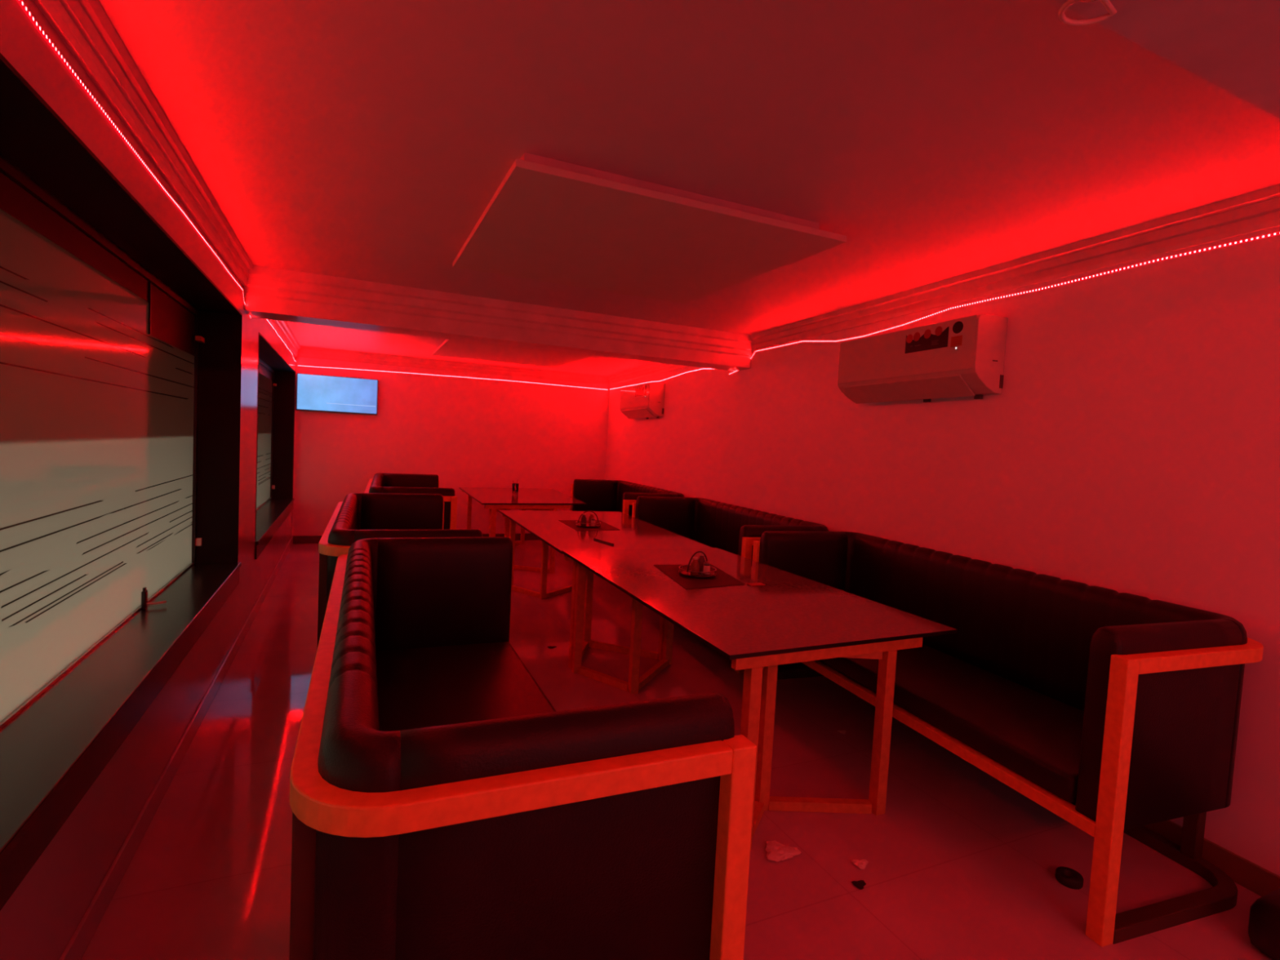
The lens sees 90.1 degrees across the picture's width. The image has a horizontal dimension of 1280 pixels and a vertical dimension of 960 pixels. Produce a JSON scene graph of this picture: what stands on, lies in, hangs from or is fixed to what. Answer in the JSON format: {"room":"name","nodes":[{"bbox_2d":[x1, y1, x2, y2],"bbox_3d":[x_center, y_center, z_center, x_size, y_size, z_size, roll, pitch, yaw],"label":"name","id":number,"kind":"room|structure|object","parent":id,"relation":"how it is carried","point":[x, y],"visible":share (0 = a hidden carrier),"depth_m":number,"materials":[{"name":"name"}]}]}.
{"room":"entertainment venue","nodes":[
{"label":"entertainment venue","id":0,"kind":"room"},
{"bbox_2d":[0,0,295,959],"bbox_3d":[-2.255,-0.050,3.057,0.260,2.540,11.220,1,3,-24],"label":"wall","id":1,"kind":"structure","parent":0,"point":[38,921],"depth_m":2.04,"materials":[{"name":"paint"}]},
{"bbox_2d":[0,53,242,911],"bbox_3d":[-1.764,-0.035,1.988,0.297,1.755,4.670,1,3,-24],"label":"window","id":2,"kind":"structure","parent":1,"relation":"in","point":[121,357],"depth_m":2.28,"materials":[{"name":"glass"}]},
{"bbox_2d":[16,0,250,318],"bbox_3d":[-1.296,-0.949,1.331,0.005,0.135,6.825,1,3,-24],"label":"led strip","id":3,"kind":"object","parent":1,"relation":"attached to","point":[20,2],"visible":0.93,"depth_m":1.80,"materials":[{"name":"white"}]},
{"bbox_2d":[33,0,253,286],"bbox_3d":[-1.692,-1.184,2.267,0.056,0.135,4.240,1,3,-24],"label":"trim","id":4,"kind":"structure","parent":1,"relation":"attached to","point":[84,26],"depth_m":1.98,"materials":[{"name":"plastic"}]},
{"bbox_2d":[59,536,293,959],"bbox_3d":[-2.193,1.172,3.180,0.012,0.095,11.220,1,3,-24],"label":"baseboard","id":5,"kind":"structure","parent":1,"relation":"attached to","point":[83,934],"depth_m":2.35,"materials":[{"name":"tile"}]},
{"bbox_2d":[254,332,295,559],"bbox_3d":[-3.802,-0.382,6.480,0.297,1.755,3.520,1,3,-24],"label":"window","id":6,"kind":"structure","parent":1,"relation":"in","point":[274,500],"depth_m":7.71,"materials":[{"name":"glass"}]},
{"bbox_2d":[266,319,296,361],"bbox_3d":[-3.596,-1.373,6.403,0.005,0.088,3.795,1,3,-24],"label":"led strip","id":7,"kind":"object","parent":1,"relation":"attached to","point":[266,319],"visible":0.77,"depth_m":6.23,"materials":[{"name":"white plastic"}]},
{"bbox_2d":[268,319,300,356],"bbox_3d":[-3.525,-1.497,6.310,0.056,0.135,4.060,1,3,-24],"label":"trim","id":8,"kind":"structure","parent":1,"relation":"attached to","point":[283,329],"depth_m":6.68,"materials":[{"name":"plastic"}]},
{"bbox_2d":[292,356,609,536],"bbox_3d":[-2.520,-0.396,9.168,4.907,2.540,0.150,1,3,-24],"label":"wall","id":9,"kind":"structure","parent":0,"point":[472,432],"depth_m":9.01,"materials":[{"name":"paint"}]},
{"bbox_2d":[296,373,377,414],"bbox_3d":[-3.948,-1.119,8.350,0.956,0.464,0.059,1,3,-24],"label":"television","id":10,"kind":"object","parent":9,"relation":"attached to","point":[318,393],"visible":1,"depth_m":8.32,"materials":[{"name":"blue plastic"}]},
{"bbox_2d":[293,533,539,543],"bbox_3d":[-2.549,0.827,9.161,4.283,0.100,0.012,1,3,-24],"label":"baseboard","id":11,"kind":"structure","parent":9,"relation":"attached to","point":[528,536],"depth_m":8.38,"materials":[{"name":"brown"}]},
{"bbox_2d":[297,364,607,390],"bbox_3d":[-2.442,-1.435,9.035,4.264,0.053,0.005,1,3,-24],"label":"led strip","id":12,"kind":"object","parent":9,"relation":"attached to","point":[297,365],"visible":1,"depth_m":8.91,"materials":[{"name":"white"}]},
{"bbox_2d":[297,346,608,385],"bbox_3d":[-2.417,-1.587,9.010,4.307,0.135,0.056,1,3,-24],"label":"trim","id":13,"kind":"structure","parent":9,"relation":"attached to","point":[304,352],"depth_m":8.88,"materials":[{"name":"plastic"}]},
{"bbox_2d":[80,539,1273,959],"bbox_3d":[-0.245,1.331,4.076,4.907,0.120,11.620,1,3,-24],"label":"floor","id":14,"kind":"structure","parent":0,"point":[962,864],"depth_m":2.47,"materials":[{"name":"tile"}]},
{"bbox_2d":[316,493,482,649],"bbox_3d":[-1.674,0.686,4.382,0.830,0.998,2.330,2,3,-23],"label":"bench sofa","id":15,"kind":"object","parent":14,"relation":"on","point":[360,516],"visible":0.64,"depth_m":4.56,"materials":[{"name":"black leather"}]},
{"bbox_2d":[364,472,457,528],"bbox_3d":[-2.587,0.493,7.080,0.830,0.998,2.330,2,3,-22],"label":"bench sofa","id":16,"kind":"object","parent":14,"relation":"on","point":[381,482],"visible":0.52,"depth_m":6.16,"materials":[{"name":"black leather"}]},
{"bbox_2d":[288,537,756,959],"bbox_3d":[-0.629,0.858,2.188,0.830,0.998,2.330,2,3,-23],"label":"bench sofa","id":17,"kind":"object","parent":14,"relation":"on","point":[443,807],"visible":1,"depth_m":1.19,"materials":[{"name":"black leather"}]},
{"bbox_2d":[458,487,586,573],"bbox_3d":[-1.507,0.586,8.113,1.427,0.800,2.200,1,3,-24],"label":"dining table","id":18,"kind":"object","parent":14,"relation":"on","point":[495,499],"visible":0.67,"depth_m":7.42,"materials":[{"name":"wood"}]},
{"bbox_2d":[511,483,519,493],"bbox_3d":[-1.605,0.108,8.219,0.088,0.130,0.088,1,3,-24],"label":"drinking glass","id":19,"kind":"object","parent":18,"relation":"on","point":[514,486],"visible":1,"depth_m":8.19,"materials":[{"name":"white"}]},
{"bbox_2d":[498,510,711,669],"bbox_3d":[-0.422,0.790,5.451,1.256,0.790,2.355,2,3,-20],"label":"dining table","id":20,"kind":"object","parent":14,"relation":"on","point":[633,533],"visible":0.56,"depth_m":4.92,"materials":[{"name":"wood"}]},
{"bbox_2d":[558,520,619,530],"bbox_3d":[-0.433,0.389,5.501,0.391,0.002,0.661,2,3,-21],"label":"placemat","id":21,"kind":"object","parent":20,"relation":"on","point":[571,523],"visible":0.79,"depth_m":5.41,"materials":[{"name":"grey fabric"}]},
{"bbox_2d":[575,510,600,527],"bbox_3d":[-0.436,0.326,5.409,0.216,0.134,0.216,0,4,-42],"label":"condiment caddy","id":22,"kind":"object","parent":21,"relation":"on","point":[578,524],"visible":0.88,"depth_m":5.36,"materials":[{"name":"black plastic"}]},
{"bbox_2d":[580,512,586,525],"bbox_3d":[-0.472,0.331,5.359,0.046,0.106,0.046,1,3,-24],"label":"sauce bottle","id":23,"kind":"object","parent":22,"relation":"in","point":[584,518],"visible":1,"depth_m":5.34,"materials":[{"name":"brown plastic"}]},
{"bbox_2d":[575,523,599,527],"bbox_3d":[-0.439,0.387,5.412,0.216,0.012,0.216,0,4,-42],"label":"tray","id":24,"kind":"object","parent":22,"relation":"on","point":[597,525],"depth_m":5.34,"materials":[{"name":"black plastic"}]},
{"bbox_2d":[588,512,594,524],"bbox_3d":[-0.415,0.332,5.463,0.048,0.100,0.048,1,3,-24],"label":"sauce bottle","id":25,"kind":"object","parent":22,"relation":"in","point":[591,516],"visible":0.77,"depth_m":5.45,"materials":[{"name":"brown"}]},
{"bbox_2d":[591,517,595,526],"bbox_3d":[-0.393,0.354,5.364,0.042,0.068,0.042,1,3,-24],"label":"salt shaker","id":26,"kind":"object","parent":22,"relation":"in","point":[593,520],"visible":1,"depth_m":5.35,"materials":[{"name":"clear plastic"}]},
{"bbox_2d":[593,537,613,545],"bbox_3d":[-0.262,0.443,4.597,0.012,0.010,0.269,1,4,-34],"label":"pen","id":27,"kind":"object","parent":20,"relation":"on","point":[601,540],"visible":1,"depth_m":4.59,"materials":[{"name":"black plastic"}]},
{"bbox_2d":[569,479,684,516],"bbox_3d":[-0.209,0.567,7.932,0.788,0.998,2.330,2,3,-20],"label":"bench sofa","id":28,"kind":"object","parent":14,"relation":"on","point":[607,495],"visible":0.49,"depth_m":8.81,"materials":[{"name":"black leather"}]},
{"bbox_2d":[631,496,828,673],"bbox_3d":[0.664,0.744,5.498,0.788,0.998,2.330,2,3,-20],"label":"bench sofa","id":29,"kind":"object","parent":14,"relation":"on","point":[734,529],"visible":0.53,"depth_m":6.08,"materials":[{"name":"black leather"}]},
{"bbox_2d":[561,547,957,850],"bbox_3d":[0.428,0.936,3.469,1.186,0.800,2.012,1,3,-24],"label":"dining table","id":30,"kind":"object","parent":14,"relation":"on","point":[792,618],"visible":0.9,"depth_m":2.79,"materials":[{"name":"wood"}]},
{"bbox_2d":[653,564,745,589],"bbox_3d":[0.337,0.537,3.585,0.376,0.012,0.609,2,3,-15],"label":"placemat","id":31,"kind":"object","parent":30,"relation":"on","point":[722,579],"visible":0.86,"depth_m":3.49,"materials":[{"name":"grey fabric"}]},
{"bbox_2d":[678,551,716,577],"bbox_3d":[0.327,0.466,3.591,0.216,0.134,0.216,5,4,37],"label":"condiment caddy","id":32,"kind":"object","parent":31,"relation":"on","point":[686,572],"visible":0.86,"depth_m":3.54,"materials":[{"name":"black plastic"}]},
{"bbox_2d":[690,556,699,575],"bbox_3d":[0.305,0.475,3.538,0.048,0.100,0.048,1,3,-24],"label":"sauce bottle","id":33,"kind":"object","parent":32,"relation":"in","point":[695,566],"visible":1,"depth_m":3.52,"materials":[{"name":"brown plastic"}]},
{"bbox_2d":[678,568,716,577],"bbox_3d":[0.324,0.527,3.595,0.216,0.012,0.216,5,4,37],"label":"tray","id":34,"kind":"object","parent":32,"relation":"on","point":[686,573],"depth_m":3.53,"materials":[{"name":"black plastic"}]},
{"bbox_2d":[697,552,705,571],"bbox_3d":[0.351,0.469,3.647,0.044,0.106,0.044,1,3,-24],"label":"sauce bottle","id":35,"kind":"object","parent":32,"relation":"in","point":[701,560],"visible":0.77,"depth_m":3.63,"materials":[{"name":"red plastic"}]},
{"bbox_2d":[702,561,710,574],"bbox_3d":[0.374,0.493,3.576,0.042,0.068,0.042,1,3,-24],"label":"salt shaker","id":36,"kind":"object","parent":32,"relation":"in","point":[707,564],"visible":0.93,"depth_m":3.56,"materials":[{"name":"white glass"}]},
{"bbox_2d":[746,582,765,586],"bbox_3d":[0.626,0.562,3.437,0.085,0.005,0.050,1,3,-24],"label":"folded napkin","id":37,"kind":"object","parent":30,"relation":"on","point":[749,584],"visible":1,"depth_m":3.43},
{"bbox_2d":[765,840,801,862],"bbox_3d":[0.522,1.390,2.401,0.150,0.019,0.116,1,3,-24],"label":"paper napkin","id":38,"kind":"object","parent":14,"relation":"on","point":[777,851],"visible":1,"depth_m":2.38,"materials":[{"name":"white paper"}]},
{"bbox_2d":[836,729,846,733],"bbox_3d":[1.102,1.367,3.467,0.052,0.008,0.046,1,3,-24],"label":"paper scrap","id":39,"kind":"object","parent":14,"relation":"on","point":[843,731],"visible":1,"depth_m":3.46,"materials":[{"name":"white paper"}]},
{"bbox_2d":[851,880,866,889],"bbox_3d":[0.772,1.415,2.237,0.052,0.013,0.043,1,3,-24],"label":"crumb","id":40,"kind":"object","parent":14,"relation":"on","point":[860,884],"visible":1,"depth_m":2.23,"materials":[{"name":"black food"}]},
{"bbox_2d":[851,858,868,869],"bbox_3d":[0.814,1.410,2.344,0.062,0.015,0.051,3,3,-4],"label":"paper napkin","id":41,"kind":"object","parent":14,"relation":"on","point":[861,864],"visible":1,"depth_m":2.35,"materials":[{"name":"white paper"}]},
{"bbox_2d":[752,531,1263,946],"bbox_3d":[1.467,0.909,3.206,0.788,0.998,2.330,2,3,-19],"label":"bench sofa","id":42,"kind":"object","parent":14,"relation":"on","point":[1114,713],"visible":0.94,"depth_m":2.44,"materials":[{"name":"black leather"}]},
{"bbox_2d":[1055,866,1083,889],"bbox_3d":[1.557,1.442,2.315,0.084,0.030,0.084,1,3,-24],"label":"tape roll","id":43,"kind":"object","parent":14,"relation":"on","point":[1068,877],"visible":1,"depth_m":2.30,"materials":[{"name":"black plastic"}]},
{"bbox_2d":[1248,888,1279,959],"bbox_3d":[2.137,1.424,1.911,0.300,0.170,0.410,1,3,-24],"label":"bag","id":44,"kind":"object","parent":14,"relation":"on","point":[1264,925],"visible":1,"depth_m":1.99,"materials":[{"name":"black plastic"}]},
{"bbox_2d":[97,0,1279,376],"bbox_3d":[-0.110,-1.322,3.932,4.907,0.120,11.620,1,3,-24],"label":"ceiling","id":45,"kind":"structure","parent":0,"point":[369,140],"depth_m":2.06,"materials":[{"name":"white paint"}]},
{"bbox_2d":[431,338,593,367],"bbox_3d":[-1.518,-1.483,7.397,1.540,0.078,1.500,1,3,-24],"label":"board","id":46,"kind":"object","parent":45,"relation":"attached to","point":[449,348],"visible":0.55,"depth_m":7.29,"materials":[{"name":"plastic"}]},
{"bbox_2d":[452,152,847,303],"bbox_3d":[-0.068,-1.185,3.268,1.510,0.078,1.540,1,3,-24],"label":"ceiling panel","id":47,"kind":"object","parent":45,"relation":"attached to","point":[548,220],"visible":1,"depth_m":2.94,"materials":[{"name":"plastic"}]},
{"bbox_2d":[604,226,1279,875],"bbox_3d":[1.484,0.048,4.761,0.199,2.540,11.268,2,3,-20],"label":"wall","id":48,"kind":"structure","parent":0,"point":[1130,442],"depth_m":2.95,"materials":[{"name":"paint"}]},
{"bbox_2d":[244,265,752,371],"bbox_3d":[-0.829,-1.222,5.155,4.018,0.285,0.420,1,3,-24],"label":"beam","id":49,"kind":"structure","parent":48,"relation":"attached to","point":[269,293],"depth_m":4.81,"materials":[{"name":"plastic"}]},
{"bbox_2d":[619,382,665,418],"bbox_3d":[0.009,-1.005,8.278,0.208,0.422,1.125,2,3,-20],"label":"air conditioner","id":50,"kind":"object","parent":48,"relation":"attached to","point":[646,401],"visible":1,"depth_m":7.94,"materials":[{"name":"white plastic"}]},
{"bbox_2d":[608,362,688,385],"bbox_3d":[0.201,-1.400,8.010,0.056,0.135,4.072,2,3,-20],"label":"trim","id":51,"kind":"structure","parent":48,"relation":"attached to","point":[655,368],"depth_m":8.45,"materials":[{"name":"plastic"}]},
{"bbox_2d":[611,368,711,389],"bbox_3d":[0.179,-1.257,8.124,0.005,0.053,3.805,2,3,-20],"label":"led strip","id":52,"kind":"object","parent":48,"relation":"attached to","point":[703,368],"visible":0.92,"depth_m":7.70,"materials":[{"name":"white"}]},
{"bbox_2d":[837,314,1008,404],"bbox_3d":[1.627,-0.681,3.841,0.208,0.422,1.125,2,3,-20],"label":"air conditioner","id":53,"kind":"object","parent":48,"relation":"attached to","point":[963,357],"visible":1,"depth_m":3.60,"materials":[{"name":"white plastic"}]},
{"bbox_2d":[728,231,1279,374],"bbox_3d":[2.068,-0.874,2.941,0.005,0.172,6.985,2,3,-20],"label":"led strip","id":54,"kind":"object","parent":48,"relation":"attached to","point":[1275,233],"visible":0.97,"depth_m":3.06,"materials":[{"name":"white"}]},
{"bbox_2d":[751,183,1279,351],"bbox_3d":[1.726,-1.095,3.827,0.056,0.135,4.252,2,3,-20],"label":"trim","id":55,"kind":"structure","parent":48,"relation":"attached to","point":[1256,211],"depth_m":3.00,"materials":[{"name":"plastic"}]},
{"bbox_2d":[1057,0,1116,26],"bbox_3d":[0.704,-0.750,1.001,0.108,0.051,0.076,1,4,-37],"label":"ceiling light","id":56,"kind":"object","parent":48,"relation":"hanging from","point":[1107,4],"visible":1,"depth_m":1.02,"materials":[{"name":"white plastic"}]},
{"bbox_2d":[1053,0,1279,118],"bbox_3d":[0.885,-0.907,0.959,3.672,0.285,0.420,1,3,-24],"label":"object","id":57,"kind":"structure","parent":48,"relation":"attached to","point":[1233,46],"depth_m":1.10,"materials":[{"name":"paint"}]},
{"bbox_2d":[1142,820,1279,896],"bbox_3d":[1.325,1.262,4.783,0.014,0.100,11.252,2,3,-20],"label":"baseboard","id":58,"kind":"structure","parent":48,"relation":"attached to","point":[1255,878],"depth_m":2.37,"materials":[{"name":"brown"}]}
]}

